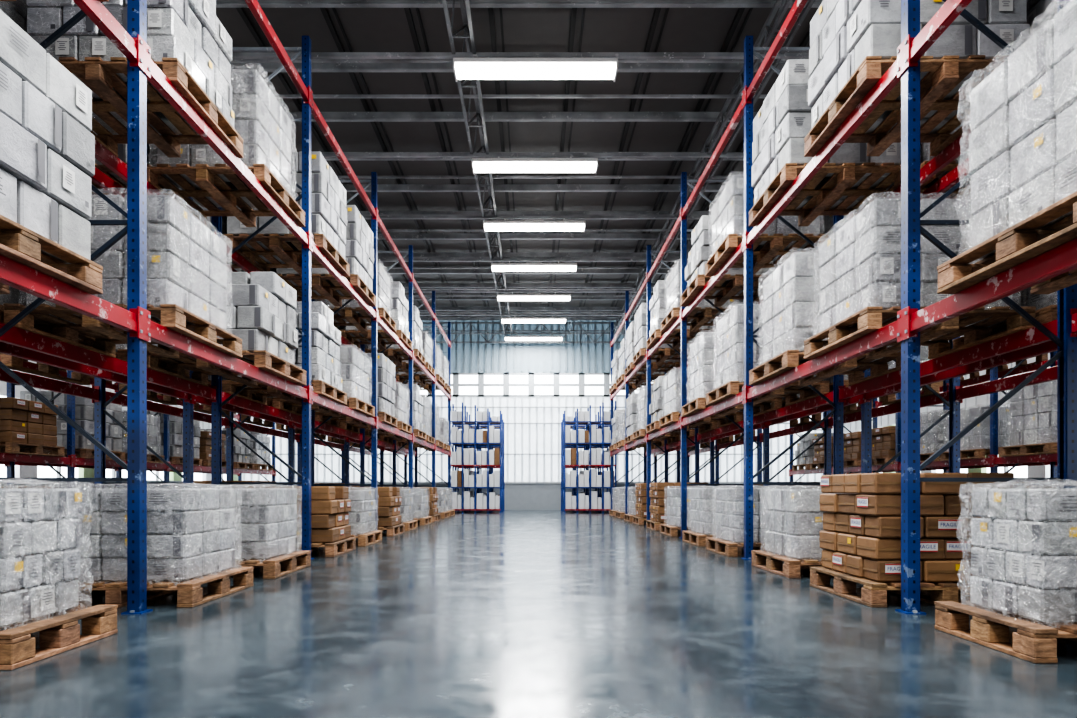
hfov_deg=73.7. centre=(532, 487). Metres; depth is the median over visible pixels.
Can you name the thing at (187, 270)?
wooden pallet
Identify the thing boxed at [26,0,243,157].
wooden pallet
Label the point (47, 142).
wooden pallet
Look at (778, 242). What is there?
wooden pallet
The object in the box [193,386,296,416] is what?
wooden pallet
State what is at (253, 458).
wooden pallet
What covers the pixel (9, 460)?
rack
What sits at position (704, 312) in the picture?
wooden pallet
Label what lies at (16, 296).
wooden pallet
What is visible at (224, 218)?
wooden pallet
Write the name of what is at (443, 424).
wooden pallet
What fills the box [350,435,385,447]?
wooden pallet
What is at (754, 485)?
wooden pallet
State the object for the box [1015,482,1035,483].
wooden pallet
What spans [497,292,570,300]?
ceiling light
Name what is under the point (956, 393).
rack
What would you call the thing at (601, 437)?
shelving rack
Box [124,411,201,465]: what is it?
wooden pallet
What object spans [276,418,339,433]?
wooden pallet
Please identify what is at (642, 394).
wooden pallet
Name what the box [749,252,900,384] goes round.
wooden pallet
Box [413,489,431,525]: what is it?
wooden pallet
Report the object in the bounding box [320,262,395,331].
wooden pallet
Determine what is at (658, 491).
wooden pallet
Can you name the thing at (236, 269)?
wooden pallet
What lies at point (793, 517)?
wooden pallet
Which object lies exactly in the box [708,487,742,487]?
wooden pallet
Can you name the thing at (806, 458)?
wooden pallet
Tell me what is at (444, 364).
wooden pallet
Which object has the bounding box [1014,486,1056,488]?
wooden pallet
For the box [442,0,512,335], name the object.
roof truss
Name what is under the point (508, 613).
floor
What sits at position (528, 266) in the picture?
ceiling light
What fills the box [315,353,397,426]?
wooden pallet
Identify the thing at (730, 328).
wooden pallet
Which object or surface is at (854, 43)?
wooden pallet
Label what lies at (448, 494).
wooden pallet
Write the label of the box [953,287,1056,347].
wooden pallet
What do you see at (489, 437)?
shelving rack
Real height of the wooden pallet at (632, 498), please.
0.787 m
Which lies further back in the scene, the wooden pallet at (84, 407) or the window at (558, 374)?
the window at (558, 374)
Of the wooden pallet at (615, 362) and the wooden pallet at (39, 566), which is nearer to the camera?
the wooden pallet at (39, 566)
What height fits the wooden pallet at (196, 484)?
0.847 m
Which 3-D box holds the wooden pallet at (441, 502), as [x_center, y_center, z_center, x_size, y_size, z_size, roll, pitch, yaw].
[-2.641,0.367,18.024,1.000,0.766,1.004,0,0,1]
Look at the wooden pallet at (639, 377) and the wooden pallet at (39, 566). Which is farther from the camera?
the wooden pallet at (639, 377)
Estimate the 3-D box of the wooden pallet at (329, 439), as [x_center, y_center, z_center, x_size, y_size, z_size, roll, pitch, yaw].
[-4.001,-1.569,16.470,1.100,1.067,1.105,0,0,0]
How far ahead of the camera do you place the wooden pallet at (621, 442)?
17.97 m
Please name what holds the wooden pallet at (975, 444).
on the rack at (993, 461)
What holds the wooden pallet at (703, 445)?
on the rack at (956, 393)
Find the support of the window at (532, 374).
in the wall at (532, 425)
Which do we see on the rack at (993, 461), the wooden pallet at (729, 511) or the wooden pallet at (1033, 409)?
the wooden pallet at (1033, 409)
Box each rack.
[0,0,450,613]
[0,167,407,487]
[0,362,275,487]
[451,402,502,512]
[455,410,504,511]
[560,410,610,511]
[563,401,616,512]
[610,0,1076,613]
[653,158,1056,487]
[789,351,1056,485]
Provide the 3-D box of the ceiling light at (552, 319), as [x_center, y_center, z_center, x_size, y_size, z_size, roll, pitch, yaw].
[0.035,-4.947,21.020,1.904,0.205,0.310,0,0,0]
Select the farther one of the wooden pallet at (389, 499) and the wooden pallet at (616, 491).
the wooden pallet at (616, 491)
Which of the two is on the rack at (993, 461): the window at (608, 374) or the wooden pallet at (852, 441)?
the wooden pallet at (852, 441)
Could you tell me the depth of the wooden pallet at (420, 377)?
17.94 m
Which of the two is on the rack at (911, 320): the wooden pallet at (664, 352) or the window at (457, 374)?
the wooden pallet at (664, 352)
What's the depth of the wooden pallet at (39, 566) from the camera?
3.27 m
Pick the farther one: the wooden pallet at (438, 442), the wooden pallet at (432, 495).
the wooden pallet at (438, 442)
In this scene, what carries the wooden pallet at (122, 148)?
on the rack at (100, 397)
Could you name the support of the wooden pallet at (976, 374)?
on the rack at (993, 461)
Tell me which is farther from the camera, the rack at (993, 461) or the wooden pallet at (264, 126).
the rack at (993, 461)
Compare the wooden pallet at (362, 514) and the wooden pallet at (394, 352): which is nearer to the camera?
the wooden pallet at (362, 514)
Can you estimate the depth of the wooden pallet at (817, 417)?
11.60 m
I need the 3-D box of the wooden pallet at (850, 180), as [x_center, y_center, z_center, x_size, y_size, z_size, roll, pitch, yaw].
[2.735,-3.184,6.726,1.100,1.067,1.105,0,0,1]
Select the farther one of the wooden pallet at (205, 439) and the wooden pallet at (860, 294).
the wooden pallet at (205, 439)
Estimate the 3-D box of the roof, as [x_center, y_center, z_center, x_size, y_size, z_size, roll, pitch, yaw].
[0.000,-5.644,8.316,19.900,0.111,31.278,0,0,0]
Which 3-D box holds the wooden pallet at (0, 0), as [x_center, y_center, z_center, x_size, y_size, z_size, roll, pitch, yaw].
[-2.857,-3.184,3.363,1.100,1.067,1.105,0,0,0]
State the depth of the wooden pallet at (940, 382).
14.23 m
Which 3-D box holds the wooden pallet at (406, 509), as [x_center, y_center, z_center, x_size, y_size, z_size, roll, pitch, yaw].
[-2.645,0.367,12.918,1.000,0.766,1.004,0,0,0]
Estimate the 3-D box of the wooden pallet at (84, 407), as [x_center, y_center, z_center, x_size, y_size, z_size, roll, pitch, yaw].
[-7.611,-1.004,11.908,1.100,1.067,1.105,0,0,0]
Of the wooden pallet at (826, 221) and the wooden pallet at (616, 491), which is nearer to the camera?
the wooden pallet at (826, 221)
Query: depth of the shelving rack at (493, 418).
22.92 m
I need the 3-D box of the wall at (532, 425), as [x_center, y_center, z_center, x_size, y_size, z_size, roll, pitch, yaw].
[0.000,-2.500,24.532,20.000,6.500,0.175,0,0,0]
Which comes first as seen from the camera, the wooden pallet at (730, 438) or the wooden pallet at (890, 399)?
the wooden pallet at (890, 399)
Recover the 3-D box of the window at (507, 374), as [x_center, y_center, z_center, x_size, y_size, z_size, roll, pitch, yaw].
[-0.470,-3.525,24.550,0.860,0.810,0.090,0,0,0]
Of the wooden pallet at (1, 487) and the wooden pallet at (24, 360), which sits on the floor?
the wooden pallet at (1, 487)
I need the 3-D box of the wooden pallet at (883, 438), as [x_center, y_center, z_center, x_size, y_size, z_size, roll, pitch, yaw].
[7.602,-0.855,14.790,1.100,0.767,1.103,0,0,0]
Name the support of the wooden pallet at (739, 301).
on the rack at (956, 393)
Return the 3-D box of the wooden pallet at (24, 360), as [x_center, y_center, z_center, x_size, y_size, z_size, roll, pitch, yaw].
[-7.614,-2.385,11.886,1.100,0.767,1.103,0,0,0]
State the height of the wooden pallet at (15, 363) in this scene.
0.869 m
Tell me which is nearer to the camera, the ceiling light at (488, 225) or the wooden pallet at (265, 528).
the wooden pallet at (265, 528)
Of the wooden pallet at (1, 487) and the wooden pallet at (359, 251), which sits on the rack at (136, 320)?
the wooden pallet at (359, 251)
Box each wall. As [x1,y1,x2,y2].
[0,360,237,488]
[242,320,822,509]
[831,353,1049,483]
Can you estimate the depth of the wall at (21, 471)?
16.00 m
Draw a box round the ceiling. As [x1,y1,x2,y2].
[216,8,817,320]
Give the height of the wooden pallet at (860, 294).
0.927 m
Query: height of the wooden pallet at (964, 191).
0.869 m
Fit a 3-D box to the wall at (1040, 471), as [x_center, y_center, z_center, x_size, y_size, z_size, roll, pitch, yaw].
[10.045,-2.500,9.000,0.150,6.500,34.000,0,0,0]
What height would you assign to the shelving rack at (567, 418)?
3.230 m
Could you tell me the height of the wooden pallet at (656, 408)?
0.947 m
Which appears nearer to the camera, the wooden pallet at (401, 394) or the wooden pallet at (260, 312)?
the wooden pallet at (260, 312)
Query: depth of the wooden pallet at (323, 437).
15.32 m
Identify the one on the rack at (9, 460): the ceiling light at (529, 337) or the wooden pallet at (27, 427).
the wooden pallet at (27, 427)
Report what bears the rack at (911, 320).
on the floor
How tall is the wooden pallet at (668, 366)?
1.067 m
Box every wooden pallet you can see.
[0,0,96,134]
[0,0,108,1]
[0,10,102,293]
[0,286,94,346]
[0,338,189,384]
[0,397,64,456]
[0,486,54,488]
[0,489,117,669]
[3,195,241,357]
[20,391,124,460]
[23,359,66,371]
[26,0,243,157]
[60,488,253,607]
[79,412,164,462]
[91,116,191,211]
[119,375,255,404]
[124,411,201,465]
[147,69,304,226]
[147,272,306,385]
[170,431,225,467]
[170,484,182,487]
[179,188,258,269]
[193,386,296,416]
[193,481,276,487]
[201,429,253,468]
[222,301,346,404]
[223,428,272,470]
[224,151,349,275]
[233,488,310,578]
[234,263,275,272]
[241,411,315,426]
[249,486,355,556]
[272,347,374,416]
[276,205,375,306]
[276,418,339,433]
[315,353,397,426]
[315,428,367,439]
[315,483,359,486]
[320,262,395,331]
[324,490,381,546]
[327,436,344,443]
[335,321,345,346]
[340,281,411,349]
[340,383,411,433]
[349,487,404,536]
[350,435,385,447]
[365,306,425,364]
[365,382,426,439]
[380,396,434,443]
[382,489,417,530]
[390,332,434,375]
[396,345,444,385]
[396,405,443,447]
[400,487,440,521]
[405,418,450,450]
[407,356,450,393]
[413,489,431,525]
[437,489,449,518]
[443,489,454,515]
[609,350,652,393]
[609,409,654,450]
[609,488,620,515]
[615,488,630,518]
[616,338,663,385]
[616,412,663,447]
[624,321,679,375]
[624,488,645,521]
[625,393,679,443]
[632,386,694,439]
[632,483,646,525]
[633,303,691,364]
[646,280,716,348]
[646,376,717,433]
[646,482,707,530]
[659,369,742,426]
[660,261,736,331]
[660,488,692,536]
[680,215,774,306]
[681,332,781,416]
[682,488,738,546]
[688,428,732,443]
[693,418,754,439]
[700,442,709,447]
[705,175,828,275]
[705,488,806,556]
[706,304,829,405]
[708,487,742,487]
[737,295,758,303]
[737,407,820,426]
[749,59,900,226]
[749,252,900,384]
[751,489,855,577]
[753,484,820,488]
[770,386,872,416]
[792,433,844,470]
[804,0,1029,156]
[804,199,1035,358]
[810,436,853,468]
[810,473,1014,607]
[812,340,939,404]
[814,215,847,249]
[844,431,894,466]
[872,426,940,465]
[886,122,970,199]
[920,381,942,391]
[920,411,986,461]
[928,333,989,381]
[934,489,1076,663]
[937,0,1076,293]
[940,406,1019,460]
[948,323,1047,372]
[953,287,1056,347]
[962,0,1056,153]
[998,380,1056,456]
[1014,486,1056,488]
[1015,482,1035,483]
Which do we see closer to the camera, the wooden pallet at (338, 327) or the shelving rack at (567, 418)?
the wooden pallet at (338, 327)
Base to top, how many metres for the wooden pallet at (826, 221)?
1.079 m
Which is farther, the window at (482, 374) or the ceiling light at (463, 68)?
the window at (482, 374)
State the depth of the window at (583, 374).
24.51 m
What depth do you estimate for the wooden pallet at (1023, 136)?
3.30 m
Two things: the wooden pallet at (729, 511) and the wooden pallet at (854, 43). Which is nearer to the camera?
the wooden pallet at (854, 43)
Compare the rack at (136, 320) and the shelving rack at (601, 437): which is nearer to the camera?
the rack at (136, 320)
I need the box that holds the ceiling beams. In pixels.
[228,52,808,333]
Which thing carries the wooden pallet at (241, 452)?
on the rack at (9, 460)
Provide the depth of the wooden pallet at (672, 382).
11.49 m
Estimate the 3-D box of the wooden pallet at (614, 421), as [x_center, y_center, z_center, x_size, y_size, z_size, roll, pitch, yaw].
[2.724,-1.585,19.734,1.100,1.097,1.106,0,0,0]
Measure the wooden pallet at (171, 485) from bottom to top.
0.847 m
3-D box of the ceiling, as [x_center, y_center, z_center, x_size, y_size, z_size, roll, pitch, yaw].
[0.000,-5.760,8.250,20.000,0.100,32.500,0,0,0]
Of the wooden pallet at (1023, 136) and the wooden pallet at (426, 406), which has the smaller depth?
the wooden pallet at (1023, 136)
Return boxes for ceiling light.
[453,57,617,81]
[471,157,597,173]
[483,219,585,231]
[491,261,576,271]
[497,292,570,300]
[501,316,565,323]
[504,334,562,340]
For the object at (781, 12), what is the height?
0.485 m
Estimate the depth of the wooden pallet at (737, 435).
15.03 m
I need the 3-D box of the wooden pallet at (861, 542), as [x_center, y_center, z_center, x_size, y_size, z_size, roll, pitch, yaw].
[2.624,0.327,5.003,1.000,0.847,1.005,0,0,0]
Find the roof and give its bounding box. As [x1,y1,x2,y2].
[216,0,822,319]
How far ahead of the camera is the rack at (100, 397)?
7.57 m
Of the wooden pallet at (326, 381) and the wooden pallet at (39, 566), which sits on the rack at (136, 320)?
the wooden pallet at (326, 381)
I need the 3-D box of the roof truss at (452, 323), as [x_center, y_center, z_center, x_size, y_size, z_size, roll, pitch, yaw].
[-0.001,-5.225,24.150,19.828,0.710,0.060,0,0,0]
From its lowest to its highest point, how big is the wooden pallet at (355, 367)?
0.869 m
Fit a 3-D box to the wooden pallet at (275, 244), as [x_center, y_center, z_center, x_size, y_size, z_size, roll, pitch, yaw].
[-2.847,-3.184,8.457,1.100,1.067,1.105,0,0,1]
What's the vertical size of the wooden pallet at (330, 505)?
0.767 m
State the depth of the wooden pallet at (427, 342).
16.30 m
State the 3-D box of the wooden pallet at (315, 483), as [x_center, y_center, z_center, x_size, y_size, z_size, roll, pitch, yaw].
[-4.150,0.327,14.928,1.000,0.847,1.005,0,0,0]
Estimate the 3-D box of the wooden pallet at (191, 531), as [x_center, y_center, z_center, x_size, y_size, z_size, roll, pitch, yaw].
[-2.632,0.356,4.996,1.000,0.787,1.004,0,0,0]
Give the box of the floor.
[0,510,1076,717]
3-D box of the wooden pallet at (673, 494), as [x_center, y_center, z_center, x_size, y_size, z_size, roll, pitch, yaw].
[2.628,0.356,11.515,1.000,0.787,1.004,0,0,0]
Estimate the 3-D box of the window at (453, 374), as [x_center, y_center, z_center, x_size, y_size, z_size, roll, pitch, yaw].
[-3.050,-3.525,24.550,0.860,0.810,0.090,0,0,0]
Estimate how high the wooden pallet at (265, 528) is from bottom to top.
0.787 m
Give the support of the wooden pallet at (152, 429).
on the rack at (9, 460)
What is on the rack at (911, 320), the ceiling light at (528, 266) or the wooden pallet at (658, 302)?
the wooden pallet at (658, 302)
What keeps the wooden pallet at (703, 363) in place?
on the rack at (911, 320)
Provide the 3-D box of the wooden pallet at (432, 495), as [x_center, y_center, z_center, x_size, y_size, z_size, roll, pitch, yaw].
[-2.633,0.366,16.165,1.000,0.767,1.003,0,0,0]
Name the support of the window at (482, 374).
in the wall at (532, 425)
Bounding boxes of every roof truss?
[422,322,630,342]
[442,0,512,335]
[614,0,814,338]
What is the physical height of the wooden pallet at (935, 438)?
0.927 m
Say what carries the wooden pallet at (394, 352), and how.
on the rack at (136, 320)
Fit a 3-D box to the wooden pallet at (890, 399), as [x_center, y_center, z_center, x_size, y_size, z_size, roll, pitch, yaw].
[3.917,-1.470,8.422,1.100,0.869,1.106,0,0,0]
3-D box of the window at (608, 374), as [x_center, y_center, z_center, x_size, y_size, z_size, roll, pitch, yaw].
[2.970,-3.525,24.550,0.860,0.810,0.090,0,0,0]
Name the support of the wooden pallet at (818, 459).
on the rack at (993, 461)
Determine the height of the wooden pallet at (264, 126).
1.079 m
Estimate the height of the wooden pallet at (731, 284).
0.947 m
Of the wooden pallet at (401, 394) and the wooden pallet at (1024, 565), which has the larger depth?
the wooden pallet at (401, 394)
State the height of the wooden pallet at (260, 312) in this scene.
0.947 m
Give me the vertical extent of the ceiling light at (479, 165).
0.205 m
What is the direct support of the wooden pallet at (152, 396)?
on the rack at (100, 397)
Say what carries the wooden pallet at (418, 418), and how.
on the rack at (136, 320)
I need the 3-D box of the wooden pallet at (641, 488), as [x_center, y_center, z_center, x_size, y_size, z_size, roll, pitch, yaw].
[2.626,0.327,14.799,1.000,0.847,1.005,0,0,0]
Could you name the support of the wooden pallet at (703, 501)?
on the floor
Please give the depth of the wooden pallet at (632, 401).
16.00 m
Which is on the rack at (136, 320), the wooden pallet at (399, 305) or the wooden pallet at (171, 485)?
the wooden pallet at (399, 305)
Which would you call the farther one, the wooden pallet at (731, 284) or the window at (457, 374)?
the window at (457, 374)
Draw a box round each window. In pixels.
[431,373,455,396]
[456,373,480,396]
[481,373,505,396]
[506,373,530,396]
[531,373,556,396]
[557,373,581,396]
[582,373,606,396]
[607,373,631,396]
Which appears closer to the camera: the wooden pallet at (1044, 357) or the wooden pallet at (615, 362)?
the wooden pallet at (1044, 357)
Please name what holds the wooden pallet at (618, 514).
on the floor
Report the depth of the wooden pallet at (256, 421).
11.65 m
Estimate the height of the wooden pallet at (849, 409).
1.097 m

